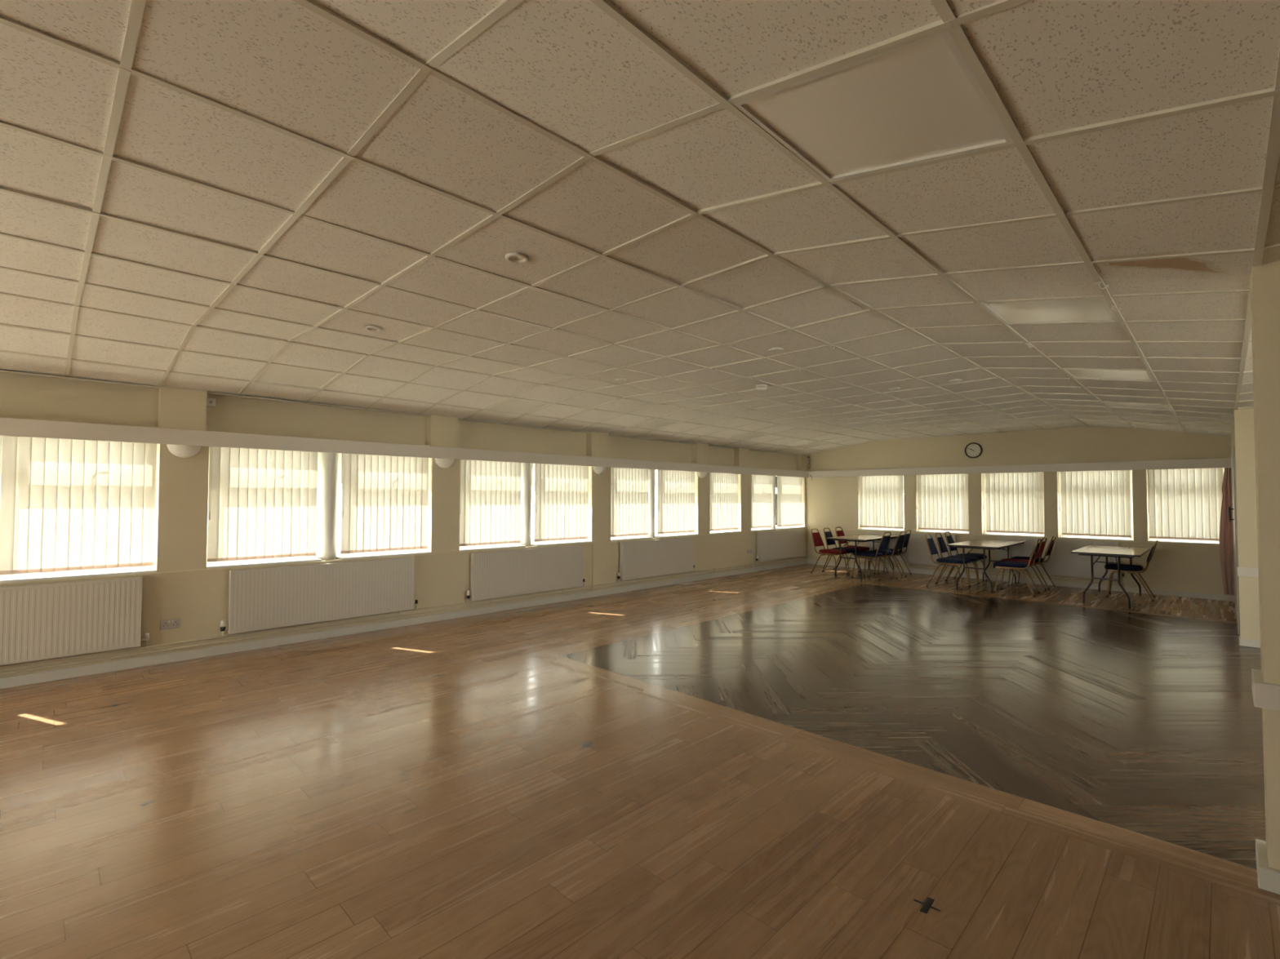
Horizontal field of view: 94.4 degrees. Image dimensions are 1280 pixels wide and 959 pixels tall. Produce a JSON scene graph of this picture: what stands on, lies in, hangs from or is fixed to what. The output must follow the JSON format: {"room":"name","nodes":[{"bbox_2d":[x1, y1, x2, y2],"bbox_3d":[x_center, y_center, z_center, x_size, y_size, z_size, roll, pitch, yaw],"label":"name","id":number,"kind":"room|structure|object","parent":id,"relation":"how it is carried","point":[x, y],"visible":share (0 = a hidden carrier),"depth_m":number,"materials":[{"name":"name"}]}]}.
{"room":"event hall","nodes":[
{"label":"event hall","id":0,"kind":"room"},
{"bbox_2d":[314,452,338,559],"bbox_3d":[-3.405,0.232,6.444,0.220,1.265,0.195,-2,-2,45],"label":"column","id":1,"kind":"structure","parent":0,"point":[327,463],"depth_m":6.36,"materials":[{"name":"white paint"}]},
{"bbox_2d":[0,372,806,677],"bbox_3d":[-2.233,0.282,7.576,0.302,2.870,17.474,-2,-2,45],"label":"wall","id":2,"kind":"structure","parent":0,"point":[200,598],"depth_m":6.31,"materials":[{"name":"beige paint"}]},
{"bbox_2d":[0,577,149,665],"bbox_3d":[-4.964,1.131,4.508,0.097,0.609,1.911,-2,-2,45],"label":"radiator","id":3,"kind":"object","parent":2,"relation":"attached to","point":[43,621],"visible":1,"depth_m":4.79,"materials":[{"name":"beige metal"}]},
{"bbox_2d":[0,577,142,589],"bbox_3d":[-4.948,0.833,4.509,0.063,0.012,1.781,-2,-2,45],"label":"grille","id":4,"kind":"object","parent":3,"relation":"attached to","point":[134,580],"depth_m":4.83,"materials":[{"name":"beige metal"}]},
{"bbox_2d":[0,435,157,583],"bbox_3d":[-4.733,0.190,5.017,0.270,1.255,0.997,-2,-2,45],"label":"window","id":5,"kind":"structure","parent":2,"relation":"in","point":[142,570],"depth_m":4.95,"materials":[{"name":"white plastic"}]},
{"bbox_2d":[0,435,156,574],"bbox_3d":[-4.686,0.166,4.972,0.055,1.189,0.985,-2,-2,45],"label":"vertical blind","id":6,"kind":"object","parent":5,"relation":"attached to","point":[66,504],"visible":0.94,"depth_m":4.94,"materials":[{"name":"fabric"}]},
{"bbox_2d":[160,617,181,630],"bbox_3d":[-4.218,1.299,5.322,0.015,0.086,0.146,-2,-2,45],"label":"wall socket","id":7,"kind":"object","parent":2,"relation":"attached to","point":[173,623],"visible":1,"depth_m":5.32,"materials":[{"name":"grey plastic"}]},
{"bbox_2d":[166,444,201,457],"bbox_3d":[-4.144,-0.287,5.396,0.092,0.175,0.256,-2,-2,45],"label":"wall light","id":8,"kind":"object","parent":2,"relation":"attached to","point":[180,451],"visible":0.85,"depth_m":5.37,"materials":[{"name":"white glass"}]},
{"bbox_2d":[206,397,216,407],"bbox_3d":[-4.101,-0.737,5.656,0.047,0.080,0.080,-2,-2,45],"label":"junction box","id":9,"kind":"object","parent":2,"relation":"attached to","point":[211,402],"visible":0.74,"depth_m":5.64,"materials":[{"name":"white plastic"}]},
{"bbox_2d":[206,446,321,568],"bbox_3d":[-3.782,0.222,5.983,0.270,1.255,0.993,-2,-2,45],"label":"window","id":10,"kind":"structure","parent":2,"relation":"in","point":[210,565],"depth_m":5.88,"materials":[{"name":"white"}]},
{"bbox_2d":[206,446,317,562],"bbox_3d":[-3.734,0.198,5.936,0.050,1.190,0.981,-2,-2,45],"label":"vertical blind","id":11,"kind":"object","parent":10,"relation":"attached to","point":[262,503],"visible":0.93,"depth_m":5.90,"materials":[{"name":"fabric"}]},
{"bbox_2d":[219,557,417,635],"bbox_3d":[-3.267,1.188,6.231,0.097,0.609,1.910,-2,-2,45],"label":"radiator","id":12,"kind":"object","parent":2,"relation":"attached to","point":[270,597],"visible":1,"depth_m":6.10,"materials":[{"name":"beige metal"}]},
{"bbox_2d":[231,557,414,572],"bbox_3d":[-3.251,0.890,6.232,0.063,0.012,1.780,-2,-2,45],"label":"grille","id":13,"kind":"object","parent":12,"relation":"attached to","point":[406,559],"depth_m":6.18,"materials":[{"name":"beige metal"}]},
{"bbox_2d":[336,453,431,559],"bbox_3d":[-2.941,0.250,6.837,0.270,1.255,1.017,-2,-2,45],"label":"window","id":14,"kind":"structure","parent":2,"relation":"in","point":[399,553],"depth_m":6.57,"materials":[{"name":"white plastic"}]},
{"bbox_2d":[340,453,428,554],"bbox_3d":[-2.892,0.226,6.791,0.051,1.189,1.005,-2,-2,45],"label":"vertical blind","id":15,"kind":"object","parent":14,"relation":"attached to","point":[385,498],"visible":0.96,"depth_m":6.76,"materials":[{"name":"fabric"}]},
{"bbox_2d":[0,528,805,585],"bbox_3d":[-2.236,0.903,7.358,0.016,0.016,17.188,-2,-2,45],"label":"trim","id":16,"kind":"structure","parent":2,"relation":"attached to","point":[201,570],"depth_m":6.11,"materials":[{"name":"beige paint"}]},
{"bbox_2d":[0,560,807,688],"bbox_3d":[-2.241,1.667,7.328,0.022,0.085,17.174,-2,-2,45],"label":"baseboard","id":17,"kind":"structure","parent":2,"relation":"attached to","point":[102,668],"depth_m":6.12,"materials":[{"name":"paint"}]},
{"bbox_2d":[0,417,808,477],"bbox_3d":[-2.236,-0.313,7.401,0.241,0.140,17.192,-2,-2,45],"label":"trim","id":18,"kind":"structure","parent":2,"relation":"attached to","point":[14,427],"depth_m":6.07,"materials":[{"name":"beige paint"}]},
{"bbox_2d":[434,457,454,468],"bbox_3d":[-2.359,-0.227,7.209,0.092,0.175,0.256,-2,-2,45],"label":"wall light","id":19,"kind":"object","parent":2,"relation":"attached to","point":[442,463],"visible":0.84,"depth_m":7.17,"materials":[{"name":"white glass"}]},
{"bbox_2d":[459,459,520,546],"bbox_3d":[-1.936,0.258,7.761,0.049,1.190,0.965,-2,-2,45],"label":"vertical blind","id":20,"kind":"object","parent":2,"relation":"attached to","point":[490,494],"visible":0.88,"depth_m":7.74,"materials":[{"name":"fabric"}]},
{"bbox_2d":[459,542,525,551],"bbox_3d":[-1.984,0.282,7.808,0.270,1.255,0.977,-2,-2,45],"label":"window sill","id":21,"kind":"structure","parent":2,"relation":"in","point":[486,547],"depth_m":7.77,"materials":[{"name":"white"}]},
{"bbox_2d":[466,545,585,602],"bbox_3d":[-1.491,1.248,8.035,0.097,0.609,1.905,-2,-2,45],"label":"radiator","id":22,"kind":"object","parent":2,"relation":"attached to","point":[497,574],"visible":1,"depth_m":7.91,"materials":[{"name":"beige metal"}]},
{"bbox_2d":[472,545,582,554],"bbox_3d":[-1.474,0.949,8.036,0.063,0.012,1.775,-2,-2,45],"label":"grille","id":23,"kind":"object","parent":22,"relation":"attached to","point":[577,547],"depth_m":8.04,"materials":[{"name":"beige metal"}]},
{"bbox_2d":[530,462,592,546],"bbox_3d":[-1.161,0.310,8.645,0.270,1.255,1.012,-2,-2,45],"label":"window","id":24,"kind":"structure","parent":2,"relation":"in","point":[581,540],"depth_m":8.46,"materials":[{"name":"white plastic"}]},
{"bbox_2d":[533,463,588,542],"bbox_3d":[-1.112,0.286,8.598,0.050,1.189,1.000,-2,-2,45],"label":"vertical blind","id":25,"kind":"object","parent":24,"relation":"attached to","point":[561,491],"visible":0.92,"depth_m":8.58,"materials":[{"name":"fabric"}]},
{"bbox_2d":[0,558,1124,675],"bbox_3d":[-0.223,1.537,5.388,5.612,0.028,17.136,-2,-2,45],"label":"pipe","id":26,"kind":"object","parent":2,"relation":"attached to","point":[128,655],"visible":0.98,"depth_m":6.57,"materials":[{"name":"beige metal"}]},
{"bbox_2d":[0,555,1124,668],"bbox_3d":[-0.223,1.487,5.390,5.612,0.028,17.136,-2,-2,45],"label":"pipe","id":27,"kind":"object","parent":2,"relation":"attached to","point":[622,581],"visible":0.88,"depth_m":6.57,"materials":[{"name":"beige metal"}]},
{"bbox_2d":[610,467,648,537],"bbox_3d":[-0.159,0.318,9.566,0.050,1.190,0.928,-2,-2,45],"label":"vertical blind","id":28,"kind":"object","parent":2,"relation":"attached to","point":[628,486],"visible":0.93,"depth_m":9.55,"materials":[{"name":"fabric"}]},
{"bbox_2d":[610,535,653,541],"bbox_3d":[-0.207,0.342,9.613,0.270,1.255,0.940,-2,-2,45],"label":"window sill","id":29,"kind":"structure","parent":2,"relation":"in","point":[635,537],"depth_m":9.57,"materials":[{"name":"white"}]},
{"bbox_2d":[617,537,694,582],"bbox_3d":[0.298,1.308,9.852,0.097,0.609,1.865,-2,-2,45],"label":"radiator","id":30,"kind":"object","parent":2,"relation":"attached to","point":[656,557],"visible":1,"depth_m":9.73,"materials":[{"name":"beige metal"}]},
{"bbox_2d":[620,537,692,543],"bbox_3d":[0.315,1.009,9.852,0.063,0.012,1.735,-2,-2,45],"label":"grille","id":31,"kind":"object","parent":30,"relation":"attached to","point":[679,540],"depth_m":9.86,"materials":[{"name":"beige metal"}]},
{"bbox_2d":[654,469,698,537],"bbox_3d":[0.611,0.369,10.444,0.270,1.255,1.022,-2,-2,45],"label":"window","id":32,"kind":"structure","parent":2,"relation":"in","point":[686,534],"depth_m":10.24,"materials":[{"name":"white plastic"}]},
{"bbox_2d":[657,470,694,533],"bbox_3d":[0.659,0.345,10.396,0.049,1.190,1.010,-2,-2,45],"label":"vertical blind","id":33,"kind":"object","parent":32,"relation":"attached to","point":[676,489],"visible":0.93,"depth_m":10.37,"materials":[{"name":"fabric"}]},
{"bbox_2d":[710,472,738,531],"bbox_3d":[1.611,0.377,11.363,0.050,1.190,0.986,-2,-2,45],"label":"vertical blind","id":34,"kind":"object","parent":2,"relation":"attached to","point":[724,487],"visible":0.87,"depth_m":11.37,"materials":[{"name":"fabric"}]},
{"bbox_2d":[710,529,742,534],"bbox_3d":[1.562,0.401,11.410,0.270,1.255,0.998,-2,-2,45],"label":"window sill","id":35,"kind":"structure","parent":2,"relation":"in","point":[723,531],"depth_m":11.44,"materials":[{"name":"white"}]},
{"bbox_2d":[751,474,772,528],"bbox_3d":[2.517,0.407,12.283,0.051,1.189,0.879,-2,-2,45],"label":"vertical blind","id":36,"kind":"object","parent":2,"relation":"attached to","point":[761,485],"visible":0.87,"depth_m":12.29,"materials":[{"name":"fabric"}]},
{"bbox_2d":[755,529,804,563],"bbox_3d":[2.997,1.398,12.592,0.097,0.609,1.910,-2,-2,45],"label":"radiator","id":37,"kind":"object","parent":2,"relation":"attached to","point":[781,544],"visible":1,"depth_m":12.47,"materials":[{"name":"white metal"}]},
{"bbox_2d":[756,529,802,533],"bbox_3d":[3.014,1.099,12.593,0.063,0.012,1.780,-2,-2,45],"label":"grille","id":38,"kind":"object","parent":37,"relation":"attached to","point":[792,531],"depth_m":12.70,"materials":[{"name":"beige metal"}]},
{"bbox_2d":[775,475,805,529],"bbox_3d":[3.285,0.459,13.159,0.270,1.255,1.078,-2,-2,45],"label":"window","id":39,"kind":"structure","parent":2,"relation":"in","point":[776,526],"depth_m":13.03,"materials":[{"name":"white plastic"}]},
{"bbox_2d":[777,475,802,526],"bbox_3d":[3.333,0.435,13.113,0.051,1.190,1.066,-2,-2,45],"label":"vertical blind","id":40,"kind":"object","parent":39,"relation":"attached to","point":[789,489],"visible":0.91,"depth_m":13.09,"materials":[{"name":"fabric"}]},
{"bbox_2d":[515,462,531,546],"bbox_3d":[-1.618,0.292,8.259,0.220,1.265,0.180,-2,-2,45],"label":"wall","id":41,"kind":"structure","parent":0,"point":[526,468],"depth_m":8.17,"materials":[{"name":"white paint"}]},
{"bbox_2d":[0,0,1279,455],"bbox_3d":[1.487,-0.948,3.757,10.562,0.344,17.218,-2,-2,45],"label":"ceiling","id":42,"kind":"structure","parent":0,"point":[208,195],"depth_m":2.37,"materials":[{"name":"tile"}]},
{"bbox_2d":[253,364,341,390],"bbox_3d":[-3.146,-0.949,5.437,0.575,0.104,0.576,-2,-2,45],"label":"ceiling light","id":43,"kind":"object","parent":42,"relation":"attached to","point":[273,374],"visible":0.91,"depth_m":5.44,"materials":[{"name":"white plastic"}]},
{"bbox_2d":[505,252,528,263],"bbox_3d":[-0.617,-1.124,2.969,0.116,0.041,0.116,-2,-2,45],"label":"recessed light","id":44,"kind":"object","parent":42,"relation":"in","point":[508,255],"visible":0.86,"depth_m":2.95,"materials":[{"name":"white plastic"}]},
{"bbox_2d":[485,398,551,414],"bbox_3d":[-1.462,-0.893,7.147,0.575,0.104,0.576,-2,-2,45],"label":"ceiling light","id":45,"kind":"object","parent":42,"relation":"attached to","point":[512,405],"visible":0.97,"depth_m":7.15,"materials":[{"name":"white plastic"}]},
{"bbox_2d":[629,418,681,430],"bbox_3d":[0.221,-0.836,8.856,0.575,0.104,0.576,-2,-2,45],"label":"ceiling light","id":46,"kind":"object","parent":42,"relation":"attached to","point":[655,424],"visible":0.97,"depth_m":8.87,"materials":[{"name":"white plastic"}]},
{"bbox_2d":[724,432,768,440],"bbox_3d":[1.905,-0.780,10.566,0.575,0.104,0.576,-2,-2,45],"label":"ceiling light","id":47,"kind":"object","parent":42,"relation":"attached to","point":[747,436],"visible":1,"depth_m":10.59,"materials":[{"name":"white plastic"}]},
{"bbox_2d":[794,441,832,448],"bbox_3d":[3.588,-0.724,12.275,0.575,0.104,0.576,-2,-2,45],"label":"ceiling light","id":48,"kind":"object","parent":42,"relation":"attached to","point":[819,443],"visible":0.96,"depth_m":12.29,"materials":[{"name":"white plastic"}]},
{"bbox_2d":[733,29,1013,182],"bbox_3d":[0.666,-1.027,1.686,0.565,0.131,0.576,-2,-2,45],"label":"ceiling light","id":49,"kind":"object","parent":42,"relation":"attached to","point":[920,100],"visible":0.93,"depth_m":1.64,"materials":[{"name":"white plastic"}]},
{"bbox_2d":[980,297,1119,324],"bbox_3d":[2.349,-0.971,3.396,0.565,0.131,0.576,-2,-2,45],"label":"ceiling light","id":50,"kind":"object","parent":42,"relation":"attached to","point":[1092,309],"visible":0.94,"depth_m":3.38,"materials":[{"name":"white plastic"}]},
{"bbox_2d":[1062,368,1153,381],"bbox_3d":[4.033,-0.915,5.105,0.565,0.131,0.576,-2,-2,45],"label":"ceiling light","id":51,"kind":"object","parent":42,"relation":"attached to","point":[1140,375],"visible":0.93,"depth_m":5.11,"materials":[{"name":"white plastic"}]},
{"bbox_2d":[1102,401,1170,410],"bbox_3d":[5.716,-0.858,6.815,0.565,0.131,0.576,-2,-2,45],"label":"ceiling light","id":52,"kind":"object","parent":42,"relation":"attached to","point":[1119,405],"visible":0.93,"depth_m":6.83,"materials":[{"name":"white plastic"}]},
{"bbox_2d":[1126,421,1181,428],"bbox_3d":[7.400,-0.802,8.524,0.565,0.131,0.576,-2,-2,45],"label":"ceiling light","id":53,"kind":"object","parent":42,"relation":"attached to","point":[1166,425],"visible":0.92,"depth_m":8.55,"materials":[{"name":"white plastic"}]},
{"bbox_2d":[0,564,1279,958],"bbox_3d":[1.456,1.712,3.700,10.978,0.200,17.794,-2,-2,45],"label":"floor","id":54,"kind":"structure","parent":0,"point":[782,762],"depth_m":3.05,"materials":[{"name":"brown wood"}]},
{"bbox_2d":[810,528,848,576],"bbox_3d":[3.712,1.417,11.657,0.631,0.880,0.475,-2,-2,45],"label":"banquet chair","id":55,"kind":"object","parent":54,"relation":"on","point":[817,540],"visible":0.98,"depth_m":11.62,"materials":[{"name":"red fabric"}]},
{"bbox_2d":[822,527,859,574],"bbox_3d":[4.062,1.429,11.999,0.631,0.880,0.475,-1,-2,44],"label":"banquet chair","id":56,"kind":"object","parent":54,"relation":"on","point":[828,534],"visible":0.71,"depth_m":12.01,"materials":[{"name":"blue fabric"}]},
{"bbox_2d":[835,527,871,572],"bbox_3d":[4.420,1.440,12.348,0.475,0.880,0.631,2,-2,-44],"label":"banquet chair","id":57,"kind":"object","parent":54,"relation":"on","point":[839,533],"visible":0.52,"depth_m":12.36,"materials":[{"name":"brown metal"}]},
{"bbox_2d":[826,533,898,579],"bbox_3d":[4.395,1.487,11.557,0.760,0.740,1.660,-2,-2,45],"label":"folding table","id":58,"kind":"object","parent":54,"relation":"on","point":[864,537],"visible":0.8,"depth_m":11.15,"materials":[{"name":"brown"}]},
{"bbox_2d":[851,531,892,581],"bbox_3d":[4.331,1.401,11.045,0.475,0.880,0.631,2,-2,-41],"label":"banquet chair","id":59,"kind":"object","parent":54,"relation":"on","point":[884,544],"visible":0.98,"depth_m":10.93,"materials":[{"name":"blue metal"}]},
{"bbox_2d":[867,530,906,578],"bbox_3d":[4.726,1.410,11.303,0.631,0.880,0.475,-2,-2,45],"label":"banquet chair","id":60,"kind":"object","parent":54,"relation":"on","point":[900,543],"visible":0.88,"depth_m":11.16,"materials":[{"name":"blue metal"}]},
{"bbox_2d":[873,529,911,576],"bbox_3d":[4.985,1.421,11.666,0.631,0.880,0.475,-2,-2,45],"label":"banquet chair","id":61,"kind":"object","parent":54,"relation":"on","point":[908,535],"visible":0.61,"depth_m":11.57,"materials":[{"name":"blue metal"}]},
{"bbox_2d":[913,897,941,914],"bbox_3d":[1.055,1.565,2.175,0.094,0.001,0.080,0,-2,-11],"label":"cross","id":62,"kind":"object","parent":54,"relation":"on","point":[928,903],"visible":1,"depth_m":2.17,"materials":[{"name":"black plastic"}]},
{"bbox_2d":[924,533,970,590],"bbox_3d":[5.188,1.372,10.007,0.631,0.880,0.475,-1,-2,43],"label":"banquet chair","id":63,"kind":"object","parent":54,"relation":"on","point":[933,550],"visible":0.97,"depth_m":9.95,"materials":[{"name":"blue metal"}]},
{"bbox_2d":[935,533,978,586],"bbox_3d":[5.539,1.384,10.363,0.631,0.880,0.475,-2,-2,45],"label":"banquet chair","id":64,"kind":"object","parent":54,"relation":"on","point":[941,544],"visible":0.7,"depth_m":10.35,"materials":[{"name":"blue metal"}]},
{"bbox_2d":[944,531,986,584],"bbox_3d":[5.890,1.396,10.720,0.631,0.880,0.475,-2,-2,45],"label":"banquet chair","id":65,"kind":"object","parent":54,"relation":"on","point":[949,540],"visible":0.62,"depth_m":10.70,"materials":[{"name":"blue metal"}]},
{"bbox_2d":[946,539,1024,593],"bbox_3d":[5.878,1.445,10.028,0.760,0.740,1.660,-2,-2,45],"label":"folding table","id":66,"kind":"object","parent":54,"relation":"on","point":[984,544],"visible":0.94,"depth_m":9.66,"materials":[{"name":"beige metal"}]},
{"bbox_2d":[993,537,1041,596],"bbox_3d":[5.965,1.355,9.356,0.631,0.880,0.475,-1,-2,43],"label":"banquet chair","id":67,"kind":"object","parent":54,"relation":"on","point":[1008,565],"visible":1,"depth_m":9.27,"materials":[{"name":"blue fabric"}]},
{"bbox_2d":[1000,537,1047,593],"bbox_3d":[6.301,1.367,9.725,0.475,0.880,0.631,2,-2,-44],"label":"banquet chair","id":68,"kind":"object","parent":54,"relation":"on","point":[1042,544],"visible":0.66,"depth_m":9.67,"materials":[{"name":"fabric"}]},
{"bbox_2d":[1010,535,1056,589],"bbox_3d":[6.709,1.379,10.096,0.631,0.880,0.475,-2,-2,45],"label":"banquet chair","id":69,"kind":"object","parent":54,"relation":"on","point":[1049,548],"visible":0.73,"depth_m":9.97,"materials":[{"name":"brown metal"}]},
{"bbox_2d":[1071,545,1151,608],"bbox_3d":[7.012,1.411,8.786,0.760,0.740,1.660,-2,-2,45],"label":"folding table","id":70,"kind":"object","parent":54,"relation":"on","point":[1130,553],"visible":0.96,"depth_m":8.40,"materials":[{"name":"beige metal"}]},
{"bbox_2d":[1104,540,1158,601],"bbox_3d":[7.453,1.348,8.986,0.631,0.880,0.475,-1,-2,42],"label":"banquet chair","id":71,"kind":"object","parent":54,"relation":"on","point":[1131,569],"visible":0.99,"depth_m":8.89,"materials":[{"name":"fabric"}]},
{"bbox_2d":[641,469,654,537],"bbox_3d":[0.148,0.351,10.052,0.220,1.265,0.185,-2,-2,45],"label":"window","id":72,"kind":"structure","parent":0,"point":[651,472],"depth_m":9.96,"materials":[{"name":"white"}]},
{"bbox_2d":[767,475,775,528],"bbox_3d":[2.805,0.440,12.750,0.220,1.265,0.180,-2,-2,45],"label":"window","id":73,"kind":"structure","parent":0,"point":[773,477],"depth_m":12.66,"materials":[{"name":"white plastic"}]},
{"bbox_2d":[805,426,1234,595],"bbox_3d":[7.587,0.383,9.968,10.940,2.870,0.286,-2,-2,45],"label":"wall","id":74,"kind":"structure","parent":0,"point":[832,502],"depth_m":10.46,"materials":[{"name":"beige paint"}]},
{"bbox_2d":[857,475,904,531],"bbox_3d":[5.077,0.441,12.407,0.970,1.255,0.270,-2,-2,45],"label":"window","id":75,"kind":"structure","parent":74,"relation":"in","point":[863,528],"depth_m":12.37,"materials":[{"name":"white plastic"}]},
{"bbox_2d":[858,475,903,528],"bbox_3d":[5.030,0.417,12.360,0.958,1.189,0.049,-2,-2,45],"label":"vertical blind","id":76,"kind":"object","parent":75,"relation":"attached to","point":[881,505],"visible":0.91,"depth_m":12.36,"materials":[{"name":"fabric"}]},
{"bbox_2d":[863,531,959,568],"bbox_3d":[5.378,1.382,11.839,1.850,0.609,0.097,-2,-2,45],"label":"radiator","id":77,"kind":"object","parent":74,"relation":"attached to","point":[917,552],"visible":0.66,"depth_m":11.70,"materials":[{"name":"beige metal"}]},
{"bbox_2d":[866,531,954,536],"bbox_3d":[5.371,1.084,11.833,1.720,0.012,0.063,-2,-2,45],"label":"grille","id":78,"kind":"object","parent":77,"relation":"attached to","point":[867,532],"depth_m":11.93,"materials":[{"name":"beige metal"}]},
{"bbox_2d":[915,529,968,534],"bbox_3d":[5.926,0.419,11.572,0.958,1.255,0.270,-2,-2,45],"label":"window sill","id":79,"kind":"structure","parent":74,"relation":"in","point":[921,531],"depth_m":11.54,"materials":[{"name":"white"}]},
{"bbox_2d":[916,473,968,531],"bbox_3d":[5.881,0.395,11.527,0.946,1.190,0.054,-2,-2,45],"label":"vertical blind","id":80,"kind":"object","parent":74,"relation":"attached to","point":[942,504],"visible":0.94,"depth_m":11.51,"materials":[{"name":"fabric"}]},
{"bbox_2d":[964,442,982,457],"bbox_3d":[6.247,-0.545,11.094,0.294,0.294,0.045,-2,-2,45],"label":"wall clock","id":81,"kind":"object","parent":74,"relation":"attached to","point":[973,450],"visible":1,"depth_m":11.09,"materials":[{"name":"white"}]},
{"bbox_2d":[982,473,1044,537],"bbox_3d":[6.770,0.396,10.741,0.971,1.255,0.270,-2,-2,45],"label":"window","id":82,"kind":"structure","parent":74,"relation":"in","point":[1039,535],"depth_m":10.80,"materials":[{"name":"white plastic"}]},
{"bbox_2d":[982,471,1044,533],"bbox_3d":[6.723,0.372,10.694,0.959,1.190,0.049,-2,-2,45],"label":"vertical blind","id":83,"kind":"object","parent":82,"relation":"attached to","point":[1014,500],"visible":0.91,"depth_m":10.67,"materials":[{"name":"fabric"}]},
{"bbox_2d":[808,528,1219,546],"bbox_3d":[6.236,1.040,11.074,6.876,0.016,0.014,-2,-2,45],"label":"trim","id":84,"kind":"structure","parent":74,"relation":"attached to","point":[809,528],"depth_m":10.36,"materials":[{"name":"beige paint"}]},
{"bbox_2d":[808,457,1231,477],"bbox_3d":[6.239,-0.178,11.036,6.773,0.140,0.118,-2,-2,45],"label":"trim","id":85,"kind":"structure","parent":74,"relation":"attached to","point":[1223,462],"depth_m":10.25,"materials":[{"name":"beige paint"}]},
{"bbox_2d":[807,560,1235,601],"bbox_3d":[6.231,1.804,11.048,6.876,0.085,0.022,-2,-2,45],"label":"baseboard","id":86,"kind":"structure","parent":74,"relation":"attached to","point":[1129,589],"depth_m":10.08,"materials":[{"name":"paint"}]},
{"bbox_2d":[992,537,1124,580],"bbox_3d":[7.099,1.337,10.146,1.860,0.609,0.097,-2,-2,45],"label":"radiator","id":87,"kind":"object","parent":74,"relation":"attached to","point":[1061,562],"visible":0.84,"depth_m":10.01,"materials":[{"name":"metal"}]},
{"bbox_2d":[996,537,1118,543],"bbox_3d":[7.092,1.038,10.139,1.730,0.012,0.063,-2,-2,45],"label":"grille","id":88,"kind":"object","parent":87,"relation":"attached to","point":[1057,541],"depth_m":10.10,"materials":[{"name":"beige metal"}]},
{"bbox_2d":[1057,470,1133,541],"bbox_3d":[7.612,0.374,9.912,0.998,1.255,0.270,-2,-2,45],"label":"window","id":89,"kind":"structure","parent":74,"relation":"in","point":[1062,536],"depth_m":9.78,"materials":[{"name":"white plastic"}]},
{"bbox_2d":[1057,470,1131,537],"bbox_3d":[7.567,0.350,9.866,0.986,1.190,0.051,-2,-2,45],"label":"vertical blind","id":90,"kind":"object","parent":89,"relation":"attached to","point":[1094,503],"visible":0.91,"depth_m":9.85,"materials":[{"name":"fabric"}]},
{"bbox_2d":[1146,467,1224,545],"bbox_3d":[8.405,0.353,9.132,0.881,1.255,0.270,-2,-2,45],"label":"window","id":91,"kind":"structure","parent":74,"relation":"in","point":[1150,540],"depth_m":9.14,"materials":[{"name":"white plastic"}]},
{"bbox_2d":[1147,467,1223,541],"bbox_3d":[8.358,0.329,9.086,0.869,1.190,0.049,-2,-2,45],"label":"vertical blind","id":92,"kind":"object","parent":91,"relation":"attached to","point":[1184,504],"visible":0.85,"depth_m":9.08,"materials":[{"name":"fabric"}]},
{"bbox_2d":[1231,408,1260,640],"bbox_3d":[8.663,0.467,6.155,3.502,2.480,3.644,-2,-2,45],"label":"wall","id":93,"kind":"structure","parent":0,"point":[1242,433],"depth_m":6.04,"materials":[{"name":"beige paint"}]},
{"bbox_2d":[1219,466,1234,595],"bbox_3d":[8.521,0.745,8.611,0.148,1.850,0.039,-2,-2,45],"label":"curtain","id":94,"kind":"object","parent":93,"relation":"hanging from","point":[1226,545],"visible":0.97,"depth_m":8.60,"materials":[{"name":"brown fabric"}]},
{"bbox_2d":[1228,446,1239,634],"bbox_3d":[7.353,0.699,7.351,0.051,2.080,2.120,-2,-2,45],"label":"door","id":95,"kind":"structure","parent":93,"relation":"in","point":[1233,468],"depth_m":7.18,"materials":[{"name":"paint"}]},
{"bbox_2d":[1236,565,1258,577],"bbox_3d":[7.426,0.913,4.895,3.514,0.095,0.165,-2,-2,45],"label":"trim","id":96,"kind":"structure","parent":93,"relation":"attached to","point":[1241,571],"depth_m":6.02,"materials":[{"name":"beige paint"}]},
{"bbox_2d":[1238,635,1260,648],"bbox_3d":[7.424,1.629,4.873,3.514,0.072,0.165,-2,-2,45],"label":"baseboard","id":97,"kind":"structure","parent":93,"relation":"attached to","point":[1244,642],"depth_m":5.99,"materials":[{"name":"paint"}]},
{"bbox_2d":[1249,260,1279,870],"bbox_3d":[3.744,0.327,1.160,3.502,2.430,0.210,-2,-2,45],"label":"wall","id":98,"kind":"structure","parent":0,"point":[1264,279],"depth_m":2.30,"materials":[{"name":"beige paint"}]},
{"bbox_2d":[1251,668,1279,711],"bbox_3d":[3.733,0.805,1.155,3.530,0.095,0.266,-2,-2,45],"label":"trim","id":99,"kind":"structure","parent":98,"relation":"attached to","point":[1265,695],"depth_m":2.28,"materials":[{"name":"beige paint"}]},
{"bbox_2d":[1255,839,1279,894],"bbox_3d":[3.730,1.501,1.135,3.532,0.082,0.270,-2,-2,45],"label":"baseboard","id":100,"kind":"structure","parent":98,"relation":"attached to","point":[1268,878],"depth_m":2.27,"materials":[{"name":"paint"}]},
{"label":"outside","id":101,"kind":"structure","parent":0,"visible":0},
{"bbox_2d":[11,508,1204,577],"bbox_3d":[3.502,1.813,3.511,120.000,0.001,130.000,-2,-2,45],"label":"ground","id":102,"kind":"structure","parent":101,"point":[655,509],"depth_m":33.64,"materials":[{"name":"white"}]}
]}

